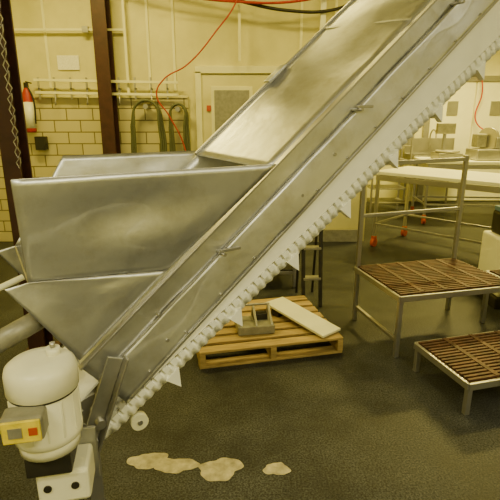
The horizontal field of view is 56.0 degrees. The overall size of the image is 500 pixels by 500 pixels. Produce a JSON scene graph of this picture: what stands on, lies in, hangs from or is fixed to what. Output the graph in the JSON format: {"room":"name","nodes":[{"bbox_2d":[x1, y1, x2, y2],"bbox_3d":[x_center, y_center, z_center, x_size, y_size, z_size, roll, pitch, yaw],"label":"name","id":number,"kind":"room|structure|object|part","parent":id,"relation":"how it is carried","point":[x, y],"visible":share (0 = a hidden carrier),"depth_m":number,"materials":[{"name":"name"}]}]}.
{"room":"factory floor","nodes":[
{"label":"factory floor","id":0,"kind":"room"},
{"bbox_2d":[10,0,366,240],"bbox_3d":[-0.900,-1.874,5.809,4.800,3.600,0.200,0,16,0],"label":"wall","id":1,"kind":"structure","parent":0,"point":[268,37],"depth_m":5.53,"materials":[{"name":"white paint"}]},
{"bbox_2d":[22,81,36,132],"bbox_3d":[-2.620,-1.713,5.638,0.163,0.585,0.187,0,16,0],"label":"fire extinguisher","id":2,"kind":"object","parent":1,"relation":"attached to","point":[28,99],"visible":0.94,"depth_m":5.57,"materials":[{"name":"metal"}]},
{"bbox_2d":[40,0,52,90],"bbox_3d":[-2.400,-2.738,5.448,0.030,1.700,0.016,0,16,0],"label":"joint","id":3,"kind":"object","parent":1,"relation":"attached to","point":[41,1],"visible":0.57,"depth_m":5.54,"materials":[{"name":"white metal"}]},
{"bbox_2d":[57,55,79,69],"bbox_3d":[-2.160,-2.226,5.588,0.260,0.160,0.010,0,16,0],"label":"notice sheet","id":4,"kind":"object","parent":1,"relation":"attached to","point":[65,62],"visible":1,"depth_m":5.58,"materials":[{"name":"paper"}]},
{"bbox_2d":[14,0,129,92],"bbox_3d":[-2.167,-2.694,5.386,1.465,1.750,0.060,0,16,0],"label":"pipe","id":5,"kind":"object","parent":1,"relation":"attached to","point":[85,29],"depth_m":5.43,"materials":[{"name":"metal"}]},
{"bbox_2d":[0,98,188,241],"bbox_3d":[-2.025,-0.977,5.946,2.550,1.800,0.030,0,16,0],"label":"dado","id":6,"kind":"object","parent":1,"relation":"attached to","point":[71,127],"visible":0.4,"depth_m":5.79,"materials":[{"name":"beige tile"}]},
{"bbox_2d":[34,136,48,149],"bbox_3d":[-2.547,-1.311,5.770,0.145,0.160,0.105,0,16,0],"label":"switch box","id":7,"kind":"object","parent":6,"relation":"attached to","point":[41,142],"visible":1,"depth_m":5.73,"materials":[{"name":"black plastic"}]},
{"bbox_3d":[-2.490,-1.332,5.735,0.030,0.100,0.050,0,16,0],"label":"lever","id":8,"kind":"part","parent":7,"relation":"part of","materials":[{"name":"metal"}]},
{"bbox_2d":[168,103,190,151],"bbox_3d":[-0.855,-1.248,5.756,0.260,1.057,0.166,0,16,0],"label":"coiled hose","id":9,"kind":"object","parent":6,"relation":"hanging from","point":[186,134],"visible":0.59,"depth_m":5.65,"materials":[{"name":"rubber"}]},
{"bbox_2d":[33,77,178,104],"bbox_3d":[-1.700,-1.883,5.586,1.700,0.318,0.143,0,16,0],"label":"utensil rail","id":10,"kind":"object","parent":1,"relation":"attached to","point":[53,80],"visible":0.94,"depth_m":5.56,"materials":[{"name":"metal"}]},
{"bbox_2d":[130,99,166,152],"bbox_3d":[-1.232,-1.293,5.743,0.443,1.050,0.166,0,16,0],"label":"coiled hose","id":11,"kind":"object","parent":10,"relation":"hanging from","point":[162,135],"visible":0.68,"depth_m":5.64,"materials":[{"name":"rubber"}]},
{"bbox_2d":[33,95,187,97],"bbox_3d":[-2.025,-1.854,5.684,2.550,0.030,0.050,0,16,0],"label":"trim","id":12,"kind":"structure","parent":1,"relation":"attached to","point":[34,96],"depth_m":5.66,"materials":[{"name":"white metal"}]},
{"bbox_2d":[144,0,150,90],"bbox_3d":[-1.200,-2.738,5.448,0.030,1.700,0.016,0,16,0],"label":"joint","id":13,"kind":"object","parent":1,"relation":"attached to","point":[145,1],"visible":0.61,"depth_m":5.52,"materials":[{"name":"white metal"}]},
{"bbox_2d":[170,0,176,90],"bbox_3d":[-0.900,-2.738,5.448,0.030,1.700,0.016,0,16,0],"label":"joint","id":14,"kind":"object","parent":1,"relation":"attached to","point":[171,1],"visible":1,"depth_m":5.53,"materials":[{"name":"white metal"}]},
{"bbox_2d":[195,72,202,149],"bbox_3d":[-0.620,-1.120,5.900,0.070,2.100,0.060,0,16,0],"label":"door frame","id":15,"kind":"structure","parent":1,"relation":"attached to","point":[197,75],"depth_m":5.70,"materials":[{"name":"white paint"}]},
{"bbox_2d":[201,75,269,143],"bbox_3d":[-0.150,-1.103,5.915,0.880,2.060,0.030,0,16,0],"label":"leaf","id":16,"kind":"object","parent":1,"relation":"attached to","point":[256,82],"visible":0.25,"depth_m":5.65,"materials":[{"name":"white paint"}]},
{"bbox_2d":[211,87,251,134],"bbox_3d":[-0.220,-1.644,5.734,0.500,0.660,0.030,0,16,0],"label":"panel","id":17,"kind":"object","parent":16,"relation":"attached to","point":[225,101],"depth_m":5.68,"materials":[{"name":"grey metal"}]},
{"bbox_2d":[195,66,278,73],"bbox_3d":[-0.150,-2.148,5.605,1.010,0.080,0.060,0,16,0],"label":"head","id":18,"kind":"object","parent":1,"relation":"attached to","point":[203,69],"visible":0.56,"depth_m":5.58},
{"bbox_2d":[206,0,344,61],"bbox_3d":[-0.099,-2.832,5.196,2.808,1.380,0.179,0,16,0],"label":"conduit","id":19,"kind":"object","parent":1,"relation":"attached to","point":[322,11],"depth_m":5.21,"materials":[{"name":"white metal"}]},
{"bbox_2d":[299,2,302,49],"bbox_3d":[0.600,-2.738,5.448,0.030,1.700,0.016,0,16,0],"label":"joint","id":20,"kind":"object","parent":1,"relation":"attached to","point":[301,15],"visible":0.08,"depth_m":5.48,"materials":[{"name":"white metal"}]},
{"bbox_2d":[311,229,357,241],"bbox_3d":[0.750,-0.189,6.172,1.400,0.160,0.030,0,16,0],"label":"baseboard","id":21,"kind":"structure","parent":1,"relation":"attached to","point":[329,235],"depth_m":6.16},
{"bbox_2d":[0,201,499,499],"bbox_3d":[1.600,0.649,3.723,10.200,0.100,12.200,0,16,0],"label":"floor","id":22,"kind":"structure","parent":0,"point":[358,422],"depth_m":2.64,"materials":[{"name":"concrete"}]},
{"bbox_2d":[24,341,61,351],"bbox_3d":[-1.470,0.702,3.322,0.210,0.020,0.220,0,16,0],"label":"base plate","id":23,"kind":"object","parent":22,"relation":"on","point":[56,342],"visible":0.03,"depth_m":3.38,"materials":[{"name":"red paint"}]},
{"bbox_2d":[0,0,53,349],"bbox_3d":[-1.470,-1.019,2.829,0.110,3.600,0.155,0,16,0],"label":"steel column","id":24,"kind":"structure","parent":23,"relation":"on","point":[9,159],"depth_m":2.88,"materials":[{"name":"brown metal"}]},
{"bbox_2d":[0,0,45,344],"bbox_3d":[-1.470,-1.019,2.829,0.012,3.600,0.140,0,16,0],"label":"web","id":25,"kind":"object","parent":24,"relation":"attached to","point":[1,11],"visible":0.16,"depth_m":2.91,"materials":[{"name":"red paint"}]},
{"bbox_2d":[0,341,100,499],"bbox_3d":[-0.685,0.749,1.456,0.513,0.958,0.337,-14,21,-40],"label":"motor","id":26,"kind":"object","parent":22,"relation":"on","point":[43,417],"visible":1,"depth_m":1.35,"materials":[{"name":"white painted metal"},{"name":"dark metal"},{"name":"yellow plastic"}]},
{"bbox_3d":[-0.612,0.435,1.400,0.202,0.255,0.202,-3,16,-12],"label":"motor","id":27,"kind":"part","parent":26,"relation":"part of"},
{"bbox_3d":[-0.611,0.686,1.568,0.200,0.200,0.012,-3,16,-12],"label":"mount plate","id":28,"kind":"part","parent":26,"relation":"part of","materials":[{"name":"silver metal"}]},
{"bbox_2d":[127,453,167,468],"bbox_3d":[-0.496,1.013,2.261,0.193,0.002,0.112,0,16,0],"label":"residue","id":29,"kind":"object","parent":22,"relation":"on","point":[144,461],"visible":1,"depth_m":2.26,"materials":[{"name":"beige food"}]},
{"bbox_2d":[154,458,199,473],"bbox_3d":[-0.346,1.022,2.231,0.220,0.002,0.104,0,16,0],"label":"residue","id":30,"kind":"object","parent":22,"relation":"on","point":[167,465],"visible":1,"depth_m":2.23,"materials":[{"name":"beige food"}]},
{"bbox_2d":[198,457,243,480],"bbox_3d":[-0.137,1.028,2.208,0.215,0.002,0.154,0,16,0],"label":"residue","id":31,"kind":"object","parent":22,"relation":"on","point":[222,469],"visible":1,"depth_m":2.21,"materials":[{"name":"beige food"}]},
{"bbox_2d":[0,0,499,499],"bbox_3d":[0.223,-0.816,2.121,3.207,3.600,0.680,-9,18,-29],"label":"conveyor","id":32,"kind":"object","parent":22,"relation":"on","point":[124,259],"visible":0.96,"depth_m":1.89,"materials":[{"name":"silver metal"}]},
{"bbox_3d":[-0.786,0.196,1.805,0.134,0.339,0.500,-9,18,-29],"label":"hopper plate","id":33,"kind":"part","parent":32,"relation":"part of","materials":[{"name":"silver metal"}]},
{"bbox_3d":[-0.583,0.908,1.777,0.050,0.455,0.050,-9,18,-29],"label":"leg","id":34,"kind":"part","parent":32,"relation":"part of","materials":[{"name":"metal"}]},
{"bbox_3d":[-0.577,-0.239,2.136,0.930,0.388,0.054,-9,18,-29],"label":"hopper plate","id":35,"kind":"part","parent":32,"relation":"part of","materials":[{"name":"silver metal"}]},
{"bbox_3d":[-0.308,-0.096,1.670,0.931,0.371,0.041,-9,18,-29],"label":"hopper plate","id":36,"kind":"part","parent":32,"relation":"part of","materials":[{"name":"silver metal"}]},
{"bbox_3d":[0.226,-0.773,2.436,2.605,2.224,0.005,-9,18,-29],"label":"panel","id":37,"kind":"part","parent":32,"relation":"part of","materials":[{"name":"silver metal"}]},
{"bbox_3d":[0.460,-0.673,2.003,2.465,2.054,0.016,-9,18,-29],"label":"panel","id":38,"kind":"part","parent":32,"relation":"part of","materials":[{"name":"silver metal"}]},
{"bbox_3d":[0.531,-0.593,2.051,2.495,2.091,0.025,-9,18,-29],"label":"panel","id":39,"kind":"part","parent":32,"relation":"part of","materials":[{"name":"silver metal"}]},
{"bbox_3d":[0.578,-0.552,2.094,2.398,1.979,0.026,-9,18,-29],"label":"rail","id":40,"kind":"part","parent":32,"relation":"part of","materials":[{"name":"metal"}]},
{"bbox_2d":[196,295,342,368],"bbox_3d":[0.068,0.585,3.546,1.000,0.121,0.820,-4,16,-12],"label":"wooden pallet","id":41,"kind":"object","parent":22,"relation":"on","point":[289,329],"visible":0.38,"depth_m":3.25,"materials":[{"name":"brown wood"}]},
{"bbox_2d":[234,302,274,335],"bbox_3d":[0.030,0.482,3.363,0.260,0.172,0.200,-3,16,-10],"label":"frame","id":42,"kind":"object","parent":41,"relation":"on","point":[258,322],"visible":0.79,"depth_m":3.33,"materials":[{"name":"wood"}]},
{"bbox_2d":[234,314,274,335],"bbox_3d":[0.030,0.536,3.379,0.260,0.060,0.200,-3,16,-10],"label":"tray","id":43,"kind":"object","parent":42,"relation":"on","point":[263,325],"depth_m":3.30,"materials":[{"name":"beige wood"}]},
{"bbox_2d":[268,297,340,337],"bbox_3d":[0.380,0.492,3.491,0.190,0.084,0.598,-13,21,-38],"label":"cutting board","id":44,"kind":"object","parent":41,"relation":"on","point":[281,306],"visible":0.89,"depth_m":3.46,"materials":[{"name":"plastic"}]},
{"bbox_2d":[263,462,290,474],"bbox_3d":[0.126,1.027,2.212,0.133,0.002,0.083,0,16,0],"label":"residue","id":45,"kind":"object","parent":22,"relation":"on","point":[279,468],"visible":1,"depth_m":2.21,"materials":[{"name":"beige food"}]},
{"bbox_2d":[278,264,295,287],"bbox_3d":[0.143,-0.252,4.598,0.590,1.150,0.490,-1,16,-3],"label":"shelf rack","id":46,"kind":"object","parent":22,"relation":"on","point":[288,269],"visible":0.06,"depth_m":4.51,"materials":[{"name":"metal"}]},
{"bbox_3d":[0.155,0.218,4.499,0.550,0.030,0.030,-1,16,-3],"label":"rail","id":47,"kind":"part","parent":46,"relation":"part of","materials":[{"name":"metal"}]},
{"bbox_3d":[0.143,0.139,4.705,0.540,0.012,0.440,-1,16,-3],"label":"shelf","id":48,"kind":"part","parent":46,"relation":"part of","materials":[{"name":"metal"}]},
{"bbox_3d":[0.429,-0.194,4.396,0.040,1.150,0.040,-1,16,-3],"label":"post","id":49,"kind":"part","parent":46,"relation":"part of","materials":[{"name":"metal"}]},
{"bbox_2d":[295,230,322,306],"bbox_3d":[0.522,-0.131,4.086,0.180,1.203,0.382,-1,16,-4],"label":"step ladder","id":50,"kind":"object","parent":22,"relation":"on","point":[315,247],"visible":0.32,"depth_m":4.04,"materials":[{"name":"metal"}]},
{"bbox_3d":[0.454,-0.104,3.991,0.030,1.203,0.194,-1,16,-4],"label":"rail","id":51,"kind":"part","parent":50,"relation":"part of","materials":[{"name":"metal"}]},
{"bbox_3d":[0.604,-0.107,4.001,0.030,1.203,0.194,-1,16,-4],"label":"rail","id":52,"kind":"part","parent":50,"relation":"part of","materials":[{"name":"metal"}]},
{"bbox_2d":[366,134,414,212],"bbox_3d":[2.300,-1.470,7.849,0.630,1.700,0.530,0,16,0],"label":"rack","id":53,"kind":"object","parent":22,"relation":"on","point":[372,187],"visible":0.23,"depth_m":7.81,"materials":[{"name":"silver metal"}]},
{"bbox_3d":[2.000,-1.401,7.608,0.030,1.700,0.030,0,16,0],"label":"post","id":54,"kind":"part","parent":53,"relation":"part of","materials":[{"name":"metal"}]},
{"bbox_2d":[366,198,404,203],"bbox_3d":[2.300,-0.846,8.028,0.600,0.015,0.500,0,16,0],"label":"tray","id":55,"kind":"object","parent":53,"relation":"on","point":[381,200],"depth_m":7.89,"materials":[{"name":"silver metal"}]},
{"bbox_2d":[367,185,405,189],"bbox_3d":[2.300,-1.067,7.965,0.600,0.015,0.500,0,16,0],"label":"tray","id":56,"kind":"object","parent":53,"relation":"on","point":[382,187],"depth_m":7.87,"materials":[{"name":"metal"}]},
{"bbox_3d":[2.600,-1.539,8.089,0.030,1.700,0.030,0,16,0],"label":"post","id":57,"kind":"part","parent":53,"relation":"part of","materials":[{"name":"metal"}]},
{"bbox_3d":[2.600,-1.401,7.608,0.030,1.700,0.030,0,16,0],"label":"post","id":58,"kind":"part","parent":53,"relation":"part of","materials":[{"name":"metal"}]},
{"bbox_2d":[352,155,499,357],"bbox_3d":[1.349,-0.003,3.458,0.920,1.300,0.680,-4,16,-13],"label":"work platform","id":59,"kind":"object","parent":22,"relation":"on","point":[448,278],"visible":0.96,"depth_m":3.52,"materials":[{"name":"metal"}]},
{"bbox_3d":[0.850,0.360,3.770,0.030,0.430,0.030,-4,16,-13],"label":"leg","id":60,"kind":"part","parent":59,"relation":"part of","materials":[{"name":"metal"}]},
{"bbox_3d":[0.850,-0.231,3.601,0.030,0.860,0.030,-4,16,-13],"label":"post","id":61,"kind":"part","parent":59,"relation":"part of","materials":[{"name":"metal"}]},
{"bbox_3d":[0.912,0.238,3.414,0.020,0.040,0.660,-4,16,-13],"label":"frame","id":62,"kind":"part","parent":59,"relation":"part of","materials":[{"name":"metal"}]},
{"bbox_3d":[1.003,0.528,3.183,0.030,0.430,0.030,-4,16,-13],"label":"leg","id":63,"kind":"part","parent":59,"relation":"part of","materials":[{"name":"metal"}]},
{"bbox_3d":[1.272,-0.299,3.691,0.870,0.045,0.025,-4,16,-13],"label":"rail","id":64,"kind":"part","parent":59,"relation":"part of","materials":[{"name":"metal"}]},
{"bbox_3d":[1.272,-0.674,3.583,0.871,0.050,0.030,-4,16,-13],"label":"rail","id":65,"kind":"part","parent":59,"relation":"part of","materials":[{"name":"metal"}]},
{"bbox_3d":[1.694,0.302,3.973,0.030,0.430,0.030,-4,16,-13],"label":"leg","id":66,"kind":"part","parent":59,"relation":"part of","materials":[{"name":"metal"}]},
{"bbox_3d":[1.428,0.297,3.211,0.900,0.040,0.020,-4,16,-13],"label":"frame","id":67,"kind":"part","parent":59,"relation":"part of","materials":[{"name":"metal"}]},
{"bbox_3d":[1.694,-0.309,3.797,0.030,0.900,0.030,-4,16,-13],"label":"post","id":68,"kind":"part","parent":59,"relation":"part of","materials":[{"name":"metal"}]},
{"bbox_2d":[402,129,463,206],"bbox_3d":[3.300,-1.477,8.484,0.900,1.363,0.604,0,16,0],"label":"utility sink","id":69,"kind":"object","parent":22,"relation":"on","point":[422,147],"visible":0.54,"depth_m":8.63,"materials":[{"name":"metal"}]},
{"bbox_3d":[2.900,-1.195,8.812,0.030,0.640,0.030,0,16,0],"label":"leg","id":70,"kind":"part","parent":69,"relation":"part of","materials":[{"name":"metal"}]},
{"bbox_2d":[403,153,414,166],"bbox_3d":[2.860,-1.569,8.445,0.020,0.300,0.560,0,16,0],"label":"basin","id":71,"kind":"object","parent":69,"relation":"in","point":[406,156],"depth_m":8.50,"materials":[{"name":"metal"}]},
{"bbox_2d":[404,153,430,154],"bbox_3d":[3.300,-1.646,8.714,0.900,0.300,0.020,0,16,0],"label":"basin","id":72,"kind":"object","parent":69,"relation":"in","point":[404,153],"depth_m":8.67,"materials":[{"name":"metal"}]},
{"bbox_2d":[428,129,436,148],"bbox_3d":[3.300,-1.995,8.479,0.030,0.364,0.327,0,16,0],"label":"faucet","id":73,"kind":"object","parent":69,"relation":"on","point":[430,140],"depth_m":8.61,"materials":[{"name":"metal"}]},
{"bbox_2d":[414,155,463,169],"bbox_3d":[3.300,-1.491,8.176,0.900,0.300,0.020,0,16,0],"label":"basin","id":74,"kind":"object","parent":69,"relation":"in","point":[414,155],"depth_m":8.17,"materials":[{"name":"metal"}]},
{"bbox_2d":[370,166,499,246],"bbox_3d":[2.535,-0.377,5.395,0.880,0.950,2.100,-15,22,-42],"label":"work table","id":75,"kind":"object","parent":22,"relation":"on","point":[393,174],"visible":0.93,"depth_m":5.46,"materials":[{"name":"metal"}]},
{"bbox_3d":[1.563,-0.540,5.819,0.035,0.770,0.035,-15,22,-42],"label":"leg","id":76,"kind":"part","parent":75,"relation":"part of","materials":[{"name":"metal"}]},
{"bbox_3d":[2.117,-0.687,6.333,0.035,0.770,0.035,-15,22,-42],"label":"leg","id":77,"kind":"part","parent":75,"relation":"part of","materials":[{"name":"metal"}]},
{"bbox_2d":[410,157,499,223],"bbox_3d":[3.830,-0.929,7.321,2.400,0.950,0.830,1,16,5],"label":"work table","id":78,"kind":"object","parent":22,"relation":"on","point":[495,163],"visible":0.7,"depth_m":7.04,"materials":[{"name":"metal"}]},
{"bbox_3d":[2.716,-1.094,7.752,0.035,0.770,0.035,1,16,5],"label":"leg","id":79,"kind":"part","parent":78,"relation":"part of","materials":[{"name":"metal"}]},
{"bbox_3d":[2.653,-0.896,7.062,0.035,0.770,0.035,1,16,5],"label":"leg","id":80,"kind":"part","parent":78,"relation":"part of","materials":[{"name":"metal"}]},
{"bbox_2d":[430,123,462,158],"bbox_3d":[3.000,-1.643,7.110,0.360,0.530,0.375,0,16,0],"label":"scale","id":81,"kind":"object","parent":78,"relation":"on","point":[441,128],"visible":0.94,"depth_m":7.15,"materials":[{"name":"metal"}]},
{"bbox_2d":[465,127,499,159],"bbox_3d":[3.620,-1.604,7.082,0.550,0.470,0.400,0,16,0],"label":"slicer","id":82,"kind":"object","parent":78,"relation":"on","point":[487,139],"visible":0.95,"depth_m":7.00,"materials":[{"name":"metal"}]},
{"bbox_3d":[3.585,-1.669,7.074,0.036,0.340,0.340,-10,19,-32],"label":"blade","id":83,"kind":"part","parent":82,"relation":"part of","materials":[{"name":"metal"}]},
{"bbox_2d":[413,330,499,414],"bbox_3d":[1.608,0.713,2.931,1.020,0.214,0.520,-4,17,-14],"label":"step","id":84,"kind":"structure","parent":22,"relation":"on","point":[472,361],"depth_m":2.81,"materials":[{"name":"brown metal"}]},
{"bbox_2d":[477,205,499,308],"bbox_3d":[2.260,0.045,4.122,0.340,0.840,0.440,0,16,0],"label":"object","id":85,"kind":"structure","parent":22,"relation":"on","point":[489,259],"depth_m":4.11,"materials":[{"name":"white plastic"}]},
{"bbox_2d":[479,269,499,322],"bbox_3d":[2.346,0.401,3.601,0.920,0.444,0.520,-4,16,-13],"label":"slatted work platform","id":86,"kind":"object","parent":22,"relation":"on","point":[493,272],"visible":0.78,"depth_m":3.72,"materials":[{"name":"silver metal"}]},
{"bbox_3d":[1.867,0.383,3.724,0.030,0.410,0.030,-4,16,-13],"label":"leg","id":87,"kind":"part","parent":86,"relation":"part of","materials":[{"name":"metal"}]},
{"bbox_3d":[-1.680,-0.079,6.042,0.260,0.020,0.280,0,16,0],"label":"base plate","id":88,"kind":"object","parent":22,"relation":"on","visible":0},
{"bbox_2d":[90,0,120,153],"bbox_3d":[-1.680,-1.799,5.549,0.160,3.600,0.215,0,16,0],"label":"steel column","id":89,"kind":"structure","parent":88,"relation":"on","point":[100,9],"depth_m":5.43,"materials":[{"name":"brown metal"}]},
{"bbox_2d":[366,50,499,200],"bbox_3d":[3.900,-2.700,8.692,5.200,3.600,0.200,0,16,0],"label":"wall","id":90,"kind":"structure","parent":0,"point":[492,67],"depth_m":8.98,"materials":[{"name":"beige paint"}]},
{"bbox_2d":[415,118,429,201],"bbox_3d":[3.250,-1.992,8.760,0.100,2.200,0.080,0,16,0],"label":"door frame","id":91,"kind":"structure","parent":90,"relation":"attached to","point":[425,131],"depth_m":8.69,"materials":[{"name":"metal"}]},
{"bbox_2d":[422,82,475,199],"bbox_3d":[3.690,-1.995,8.770,0.760,2.150,0.050,0,16,0],"label":"leaf","id":92,"kind":"object","parent":90,"relation":"attached to","point":[465,95],"visible":0.49,"depth_m":8.65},
{"bbox_2d":[446,101,458,115],"bbox_3d":[3.690,-2.582,8.570,0.200,0.250,0.020,0,16,0],"label":"panel","id":93,"kind":"object","parent":92,"relation":"attached to","point":[452,106],"visible":1,"depth_m":8.56,"materials":[{"name":"metal"}]},
{"bbox_2d":[467,76,499,81],"bbox_3d":[4.070,-3.078,8.449,1.750,0.100,0.080,0,16,0],"label":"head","id":94,"kind":"object","parent":90,"relation":"attached to","point":[486,78],"visible":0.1,"depth_m":8.42},
{"bbox_3d":[1.600,-2.908,2.703,10.200,0.100,12.200,0,16,0],"label":"ceiling","id":95,"kind":"structure","parent":0,"visible":0},
{"bbox_2d":[0,5,20,168],"bbox_3d":[-1.371,-1.591,2.478,0.033,2.308,0.030,0,16,0],"label":"hanging chain","id":96,"kind":"object","parent":95,"relation":"hanging from","point":[1,25],"visible":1,"depth_m":2.68,"materials":[{"name":"metal"}]},
{"bbox_2d":[156,0,236,150],"bbox_3d":[-0.580,-2.137,5.277,1.022,2.602,0.090,2,16,8],"label":"air hose","id":97,"kind":"object","parent":95,"relation":"hanging from","point":[236,0],"visible":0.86,"depth_m":5.31,"materials":[{"name":"red rubber"}]},
{"bbox_2d":[474,80,482,129],"bbox_3d":[4.197,-3.180,8.204,0.451,2.310,0.115,11,19,34],"label":"power cord","id":98,"kind":"object","parent":95,"relation":"hanging from","point":[481,80],"visible":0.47,"depth_m":8.48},
{"bbox_3d":[4.900,-1.992,8.760,0.100,2.200,0.080,0,16,0],"label":"door frame","id":99,"kind":"structure","parent":0,"visible":0},
{"bbox_2d":[464,82,499,199],"bbox_3d":[4.480,-1.995,8.770,0.760,2.150,0.050,0,16,0],"label":"leaf","id":100,"kind":"object","parent":99,"relation":"attached to","point":[491,90],"visible":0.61,"depth_m":8.62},
{"bbox_2d":[489,101,499,115],"bbox_3d":[4.480,-2.582,8.570,0.200,0.250,0.020,0,16,0],"label":"panel","id":101,"kind":"object","parent":100,"relation":"attached to","point":[495,105],"visible":1,"depth_m":8.56,"materials":[{"name":"metal"}]}
]}

